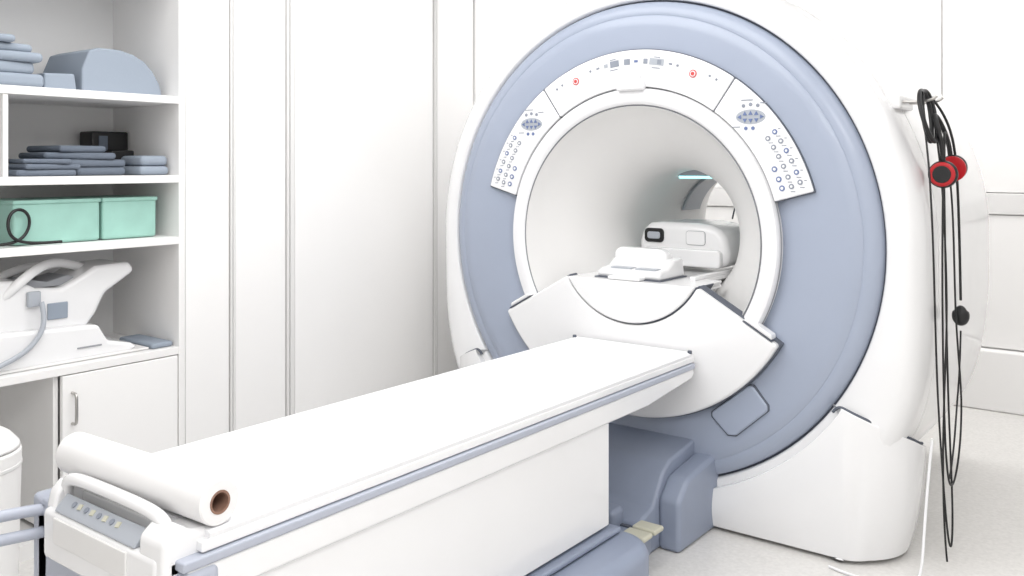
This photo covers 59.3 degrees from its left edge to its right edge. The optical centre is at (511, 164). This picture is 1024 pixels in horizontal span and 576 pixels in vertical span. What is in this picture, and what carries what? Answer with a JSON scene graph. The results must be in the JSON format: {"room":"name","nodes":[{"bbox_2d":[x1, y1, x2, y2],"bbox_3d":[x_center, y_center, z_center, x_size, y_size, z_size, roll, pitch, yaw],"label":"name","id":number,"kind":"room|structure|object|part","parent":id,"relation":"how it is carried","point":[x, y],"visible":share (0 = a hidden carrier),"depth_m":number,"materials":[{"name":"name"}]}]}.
{"room":"radiology room","nodes":[
{"label":"radiology room","id":0,"kind":"room"},
{"bbox_2d":[18,405,1023,575],"bbox_3d":[0.644,1.560,2.654,6.200,0.100,7.800,0,0,37],"label":"floor","id":1,"kind":"structure","parent":0,"point":[988,487],"depth_m":3.65,"materials":[{"name":"tile"}]},
{"bbox_2d":[0,426,22,575],"bbox_3d":[-1.810,1.200,2.983,0.333,0.620,0.332,0,0,11],"label":"waste bin","id":2,"kind":"object","parent":1,"relation":"on","point":[11,459],"visible":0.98,"depth_m":2.97,"materials":[{"name":"white plastic"}]},
{"bbox_3d":[-1.811,0.920,2.983,0.321,0.060,0.321,0,0,37],"label":"lid","id":3,"kind":"part","parent":2,"relation":"part of","materials":[{"name":"plastic"}]},
{"bbox_2d":[0,0,184,562],"bbox_3d":[-2.189,0.015,3.336,0.610,2.990,1.842,0,0,37],"label":"shelf unit","id":4,"kind":"object","parent":1,"relation":"on","point":[136,399],"depth_m":3.83,"materials":[{"name":"white"}]},
{"bbox_2d":[0,33,43,86],"bbox_3d":[-2.121,-0.394,3.375,0.405,0.194,0.570,0,0,37],"label":"stack","id":5,"kind":"object","parent":4,"relation":"on","point":[17,60],"visible":0.91,"depth_m":3.41,"materials":[{"name":"blue fabric"}]},
{"bbox_2d":[0,33,14,42],"bbox_3d":[-2.151,-0.477,3.337,0.370,0.028,0.450,0,0,41],"label":"cushion","id":6,"kind":"object","parent":5,"relation":"on","point":[4,38],"depth_m":3.37,"materials":[{"name":"blue fabric"}]},
{"bbox_2d":[0,42,31,51],"bbox_3d":[-2.120,-0.447,3.377,0.370,0.033,0.450,0,0,32],"label":"cushion","id":7,"kind":"object","parent":5,"relation":"on","point":[4,46],"depth_m":3.41,"materials":[{"name":"blue fabric"}]},
{"bbox_2d":[0,60,33,73],"bbox_3d":[-2.114,-0.372,3.385,0.370,0.048,0.450,0,0,34],"label":"cushion","id":8,"kind":"object","parent":5,"relation":"on","point":[6,66],"depth_m":3.41,"materials":[{"name":"blue fabric"}]},
{"bbox_2d":[0,50,42,63],"bbox_3d":[-2.090,-0.413,3.416,0.370,0.038,0.450,0,0,40],"label":"cushion","id":9,"kind":"object","parent":5,"relation":"on","point":[6,56],"depth_m":3.41,"materials":[{"name":"blue fabric"}]},
{"bbox_2d":[0,72,43,86],"bbox_3d":[-2.090,-0.324,3.416,0.370,0.053,0.450,0,0,37],"label":"cushion","id":10,"kind":"object","parent":5,"relation":"on","point":[6,78],"depth_m":3.42,"materials":[{"name":"blue fabric"}]},
{"bbox_3d":[-1.997,0.451,3.600,0.040,0.108,0.317,0,0,28],"label":"arch handle","id":11,"kind":"part","parent":4,"relation":"part of","materials":[{"name":"white plastic"}]},
{"bbox_2d":[0,208,62,246],"bbox_3d":[-1.852,0.234,3.398,0.042,0.142,0.292,0,0,37],"label":"coiled cable","id":12,"kind":"object","parent":4,"relation":"on","point":[16,240],"visible":1,"depth_m":3.40,"materials":[{"name":"black rubber"}]},
{"bbox_3d":[-1.854,0.450,3.583,0.080,0.148,0.399,0,0,21],"label":"arch handle","id":13,"kind":"part","parent":4,"relation":"part of","materials":[{"name":"white plastic"}]},
{"bbox_2d":[0,197,100,245],"bbox_3d":[-1.901,0.221,3.631,0.300,0.172,0.346,0,0,37],"label":"storage box","id":14,"kind":"object","parent":4,"relation":"on","point":[66,219],"visible":0.98,"depth_m":3.53,"materials":[{"name":"green plastic"}]},
{"bbox_3d":[-1.901,0.143,3.631,0.300,0.017,0.346,0,0,37],"label":"lid","id":15,"kind":"part","parent":14,"relation":"part of","materials":[{"name":"green plastic"}]},
{"bbox_2d":[38,73,75,88],"bbox_3d":[-1.924,-0.331,3.666,0.350,0.068,0.129,0,0,37],"label":"foam block","id":16,"kind":"object","parent":4,"relation":"on","point":[51,80],"depth_m":3.55,"materials":[{"name":"grey"}]},
{"bbox_2d":[8,145,125,175],"bbox_3d":[-1.848,-0.018,3.675,0.333,0.122,0.474,0,0,37],"label":"pads","id":17,"kind":"object","parent":4,"relation":"on","point":[49,160],"visible":0.99,"depth_m":3.61,"materials":[{"name":"grey fabric"}]},
{"bbox_3d":[-1.907,0.579,3.598,0.360,0.406,0.800,0,0,37],"label":"extremity coil","id":18,"kind":"part","parent":4,"relation":"part of","materials":[{"name":"white plastic"}]},
{"bbox_3d":[-1.702,0.950,3.504,0.040,0.131,0.012,0,0,37],"label":"door handle","id":19,"kind":"part","parent":4,"relation":"part of","materials":[{"name":"silver metal"}]},
{"bbox_3d":[-2.193,0.800,3.339,0.540,0.032,1.782,0,0,37],"label":"shelf","id":20,"kind":"part","parent":4,"relation":"part of","materials":[{"name":"white laminate"}]},
{"bbox_3d":[-2.193,0.325,3.339,0.540,0.032,1.782,0,0,37],"label":"shelf","id":21,"kind":"part","parent":4,"relation":"part of","materials":[{"name":"white laminate"}]},
{"bbox_3d":[-2.193,0.060,3.339,0.540,0.032,1.782,0,0,37],"label":"shelf","id":22,"kind":"part","parent":4,"relation":"part of","materials":[{"name":"white laminate"}]},
{"bbox_3d":[-2.193,-0.280,3.339,0.540,0.032,1.782,0,0,37],"label":"shelf","id":23,"kind":"part","parent":4,"relation":"part of","materials":[{"name":"white laminate"}]},
{"bbox_2d":[43,48,160,94],"bbox_3d":[-1.761,-0.389,3.872,0.340,0.183,0.353,0,0,37],"label":"foam bolster","id":24,"kind":"object","parent":4,"relation":"on","point":[96,69],"visible":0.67,"depth_m":3.74,"materials":[{"name":"grey"}]},
{"bbox_2d":[80,131,133,159],"bbox_3d":[-1.806,-0.053,4.043,0.220,0.193,0.170,0,0,37],"label":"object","id":25,"kind":"object","parent":4,"relation":"on","point":[114,142],"visible":0.48,"depth_m":4.02,"materials":[{"name":"black plastic"}]},
{"bbox_2d":[68,195,156,239],"bbox_3d":[-1.719,0.221,3.869,0.300,0.172,0.246,0,0,37],"label":"storage box","id":26,"kind":"object","parent":4,"relation":"on","point":[120,216],"visible":0.71,"depth_m":3.77,"materials":[{"name":"green plastic"}]},
{"bbox_3d":[-1.719,0.143,3.869,0.300,0.017,0.246,0,0,37],"label":"lid","id":27,"kind":"part","parent":26,"relation":"part of","materials":[{"name":"green plastic"}]},
{"bbox_3d":[-1.600,1.135,3.690,0.025,0.630,0.496,0,0,37],"label":"cupboard door","id":28,"kind":"part","parent":4,"relation":"part of","materials":[{"name":"laminate"}]},
{"bbox_2d":[119,334,171,348],"bbox_3d":[-1.603,0.771,3.938,0.270,0.023,0.100,0,0,37],"label":"pad","id":29,"kind":"object","parent":4,"relation":"on","point":[138,339],"visible":0.92,"depth_m":3.90,"materials":[{"name":"fabric"}]},
{"bbox_2d":[123,166,167,174],"bbox_3d":[-1.601,0.024,3.908,0.190,0.038,0.135,0,0,37],"label":"pad","id":30,"kind":"object","parent":4,"relation":"on","point":[129,170],"visible":0.81,"depth_m":3.85,"materials":[{"name":"blue"}]},
{"bbox_2d":[121,156,166,165],"bbox_3d":[-1.602,-0.018,3.915,0.180,0.044,0.125,0,0,37],"label":"pad","id":31,"kind":"object","parent":30,"relation":"on","point":[129,160],"visible":0.88,"depth_m":3.86,"materials":[{"name":"blue"}]},
{"bbox_2d":[0,334,694,575],"bbox_3d":[-0.279,1.118,2.862,0.920,0.785,2.599,0,0,37],"label":"table","id":32,"kind":"object","parent":1,"relation":"on","point":[499,466],"visible":1,"depth_m":2.53,"materials":[{"name":"white plastic"}]},
{"bbox_3d":[-1.221,0.864,2.123,0.046,0.089,0.281,0,0,42],"label":"push handle","id":33,"kind":"part","parent":32,"relation":"part of","materials":[{"name":"grey"}]},
{"bbox_2d":[55,432,237,525],"bbox_3d":[-0.861,0.721,2.092,0.581,0.100,0.100,0,0,35],"label":"paper roll","id":34,"kind":"object","parent":32,"relation":"on","point":[207,498],"visible":0.98,"depth_m":2.01,"materials":[{"name":"white paper"}]},
{"bbox_3d":[0.463,1.387,3.422,0.140,0.027,0.030,0,0,37],"label":"pedal arm","id":35,"kind":"part","parent":32,"relation":"part of","materials":[{"name":"grey plastic"}]},
{"bbox_2d":[185,0,571,443],"bbox_3d":[-0.431,0.015,5.676,0.581,2.990,4.005,0,0,37],"label":"wall","id":36,"kind":"structure","parent":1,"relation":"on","point":[322,137],"depth_m":4.50,"materials":[{"name":"white paint"}]},
{"bbox_3d":[-1.362,-0.015,4.010,0.025,2.890,0.221,0,0,37],"label":"door","id":37,"kind":"part","parent":36,"relation":"part of","materials":[{"name":"paint"}]},
{"bbox_3d":[-1.188,-0.015,4.238,0.025,2.890,0.284,0,0,37],"label":"door","id":38,"kind":"part","parent":36,"relation":"part of","materials":[{"name":"paint"}]},
{"bbox_3d":[-0.766,-0.015,4.790,0.025,2.890,0.994,0,0,37],"label":"door","id":39,"kind":"part","parent":36,"relation":"part of","materials":[{"name":"paint"}]},
{"bbox_3d":[-0.343,-0.015,5.344,0.025,2.890,0.319,0,0,37],"label":"door","id":40,"kind":"part","parent":36,"relation":"part of","materials":[{"name":"paint"}]},
{"bbox_3d":[0.064,-0.015,5.876,0.025,2.890,0.979,0,0,37],"label":"door","id":41,"kind":"part","parent":36,"relation":"part of","materials":[{"name":"laminate"}]},
{"bbox_2d":[446,0,989,561],"bbox_3d":[0.875,0.323,4.407,2.376,2.374,2.266,0,0,37],"label":"scanner","id":42,"kind":"object","parent":1,"relation":"on","point":[804,411],"depth_m":3.69,"materials":[{"name":"white plastic"}]},
{"bbox_3d":[0.065,-0.103,4.323,0.409,0.494,0.032,0,0,37],"label":"control panel","id":43,"kind":"part","parent":42,"relation":"part of","materials":[{"name":"white plastic"}]},
{"bbox_3d":[0.440,1.435,3.408,0.120,0.110,0.150,0,0,37],"label":"dock rail","id":44,"kind":"part","parent":42,"relation":"part of","materials":[{"name":"grey plastic"}]},
{"bbox_3d":[0.536,-0.365,3.963,0.944,0.280,0.032,0,0,37],"label":"control panel","id":45,"kind":"part","parent":42,"relation":"part of","materials":[{"name":"white plastic"}]},
{"bbox_3d":[0.905,0.379,4.425,0.468,0.206,0.370,0,0,37],"label":"head coil","id":46,"kind":"part","parent":42,"relation":"part of","materials":[{"name":"white plastic"}]},
{"bbox_2d":[678,170,707,175],"bbox_3d":[0.933,0.040,4.539,0.180,0.030,0.075,0,0,37],"label":"lamp","id":47,"kind":"object","parent":42,"relation":"on","point":[692,172],"depth_m":4.51,"materials":[{"name":"grey"}]},
{"bbox_2d":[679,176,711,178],"bbox_3d":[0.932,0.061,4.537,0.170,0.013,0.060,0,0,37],"label":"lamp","id":48,"kind":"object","parent":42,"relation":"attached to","point":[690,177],"depth_m":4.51,"materials":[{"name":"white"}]},
{"bbox_3d":[1.199,0.500,4.477,0.030,0.020,1.350,0,0,37],"label":"bridge rail","id":49,"kind":"part","parent":42,"relation":"part of","materials":[{"name":"white plastic"}]},
{"bbox_3d":[1.007,-0.103,3.603,0.409,0.494,0.032,0,0,37],"label":"control panel","id":50,"kind":"part","parent":42,"relation":"part of","materials":[{"name":"white plastic"}]},
{"bbox_2d":[886,94,943,110],"bbox_3d":[1.556,-0.242,3.493,0.210,0.055,0.200,0,0,37],"label":"wall hook","id":51,"kind":"object","parent":42,"relation":"attached to","point":[900,102],"visible":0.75,"depth_m":3.44,"materials":[{"name":"white plastic"}]},
{"bbox_3d":[1.506,-0.242,3.531,0.085,0.055,0.200,0,0,37],"label":"plate","id":52,"kind":"part","parent":51,"relation":"part of","materials":[{"name":"white plastic"}]},
{"bbox_2d":[917,88,937,143],"bbox_3d":[1.562,-0.184,3.377,0.067,0.210,0.177,0,0,37],"label":"cable bundle","id":53,"kind":"object","parent":51,"relation":"hanging from","point":[922,94],"visible":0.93,"depth_m":3.37,"materials":[{"name":"black rubber"}]},
{"bbox_2d":[922,105,953,546],"bbox_3d":[1.573,0.596,3.365,0.087,1.695,0.234,0,0,44],"label":"hanging cable","id":54,"kind":"object","parent":51,"relation":"hanging from","point":[925,134],"visible":0.92,"depth_m":3.35,"materials":[{"name":"black rubber"}]},
{"bbox_2d":[929,96,947,561],"bbox_3d":[1.602,0.615,3.392,0.072,1.751,0.032,0,0,37],"label":"hanging cable","id":55,"kind":"object","parent":51,"relation":"hanging from","point":[930,104],"visible":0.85,"depth_m":3.38,"materials":[{"name":"black rubber"}]},
{"bbox_2d":[934,100,961,300],"bbox_3d":[1.690,0.134,3.477,0.177,0.794,0.040,0,0,-26],"label":"hanging cable","id":56,"kind":"object","parent":51,"relation":"hanging from","point":[935,102],"visible":0.88,"depth_m":3.50,"materials":[{"name":"black rubber"}]},
{"bbox_2d":[952,305,969,325],"bbox_3d":[1.758,0.590,3.527,0.064,0.080,0.064,0,0,37],"label":"bulb","id":57,"kind":"object","parent":56,"relation":"hanging from","point":[963,316],"visible":0.94,"depth_m":3.51,"materials":[{"name":"black rubber"}]},
{"bbox_2d":[949,331,961,478],"bbox_3d":[1.715,0.921,3.483,0.022,0.543,0.183,0,0,37],"label":"hanging cable","id":58,"kind":"object","parent":57,"relation":"hanging from","point":[954,438],"visible":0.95,"depth_m":3.53,"materials":[{"name":"black rubber"}]},
{"bbox_2d":[928,113,967,187],"bbox_3d":[1.658,-0.055,3.419,0.105,0.284,0.202,0,0,43],"label":"headphones","id":59,"kind":"object","parent":42,"relation":"hanging from","point":[944,173],"visible":0.98,"depth_m":3.37,"materials":[{"name":"red plastic"}]},
{"bbox_2d":[928,160,958,187],"bbox_3d":[1.610,0.035,3.366,0.104,0.104,0.055,0,0,37],"label":"cup","id":60,"kind":"object","parent":59,"relation":"on","point":[944,174],"depth_m":3.35,"materials":[{"name":"red plastic"}]},
{"bbox_2d":[941,186,961,485],"bbox_3d":[1.677,0.647,3.438,0.028,1.134,0.283,0,0,37],"label":"hanging cable","id":61,"kind":"object","parent":59,"relation":"hanging from","point":[951,195],"visible":0.96,"depth_m":3.37,"materials":[{"name":"black rubber"}]},
{"bbox_2d":[946,155,967,180],"bbox_3d":[1.703,0.012,3.470,0.101,0.104,0.072,0,0,37],"label":"cup","id":62,"kind":"object","parent":59,"relation":"on","point":[962,166],"depth_m":3.43,"materials":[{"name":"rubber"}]},
{"bbox_2d":[828,438,933,575],"bbox_3d":[1.361,1.259,3.281,0.376,0.500,0.140,0,0,8],"label":"cable","id":63,"kind":"object","parent":1,"relation":"on","point":[932,440],"visible":1,"depth_m":3.29,"materials":[{"name":"white plastic"}]},
{"bbox_2d":[713,0,1023,351],"bbox_3d":[2.978,0.010,5.691,5.980,3.000,0.140,0,0,37],"label":"wall","id":64,"kind":"structure","parent":0,"point":[942,0],"depth_m":5.77,"materials":[{"name":"white paint"}]},
{"bbox_2d":[705,0,1023,350],"bbox_3d":[3.166,-0.170,5.435,5.330,2.600,0.037,0,0,37],"label":"wall paneling","id":65,"kind":"structure","parent":64,"relation":"attached to","point":[983,40],"depth_m":5.59,"materials":[{"name":"white paint"}]},
{"bbox_3d":[1.490,0.720,6.724,1.092,0.820,0.024,0,0,37],"label":"panel","id":66,"kind":"part","parent":65,"relation":"part of","materials":[{"name":"white paint"}]},
{"bbox_3d":[3.166,0.240,5.435,5.330,0.130,0.037,0,0,37],"label":"trim","id":67,"kind":"part","parent":65,"relation":"part of","materials":[{"name":"white"}]},
{"bbox_3d":[2.340,-0.650,6.074,1.032,1.640,0.024,0,0,37],"label":"panel","id":68,"kind":"part","parent":65,"relation":"part of","materials":[{"name":"white paint"}]},
{"bbox_3d":[3.135,-0.650,5.467,0.952,1.640,0.024,0,0,37],"label":"panel","id":69,"kind":"part","parent":65,"relation":"part of","materials":[{"name":"white paint"}]},
{"bbox_3d":[3.135,0.720,5.467,0.952,0.820,0.024,0,0,37],"label":"panel","id":70,"kind":"part","parent":65,"relation":"part of","materials":[{"name":"white paint"}]},
{"bbox_2d":[954,347,1023,415],"bbox_3d":[3.159,1.325,5.408,5.350,0.370,0.090,0,0,37],"label":"baseboard","id":71,"kind":"structure","parent":64,"relation":"attached to","point":[996,383],"depth_m":5.50,"materials":[{"name":"white paint"}]}
]}

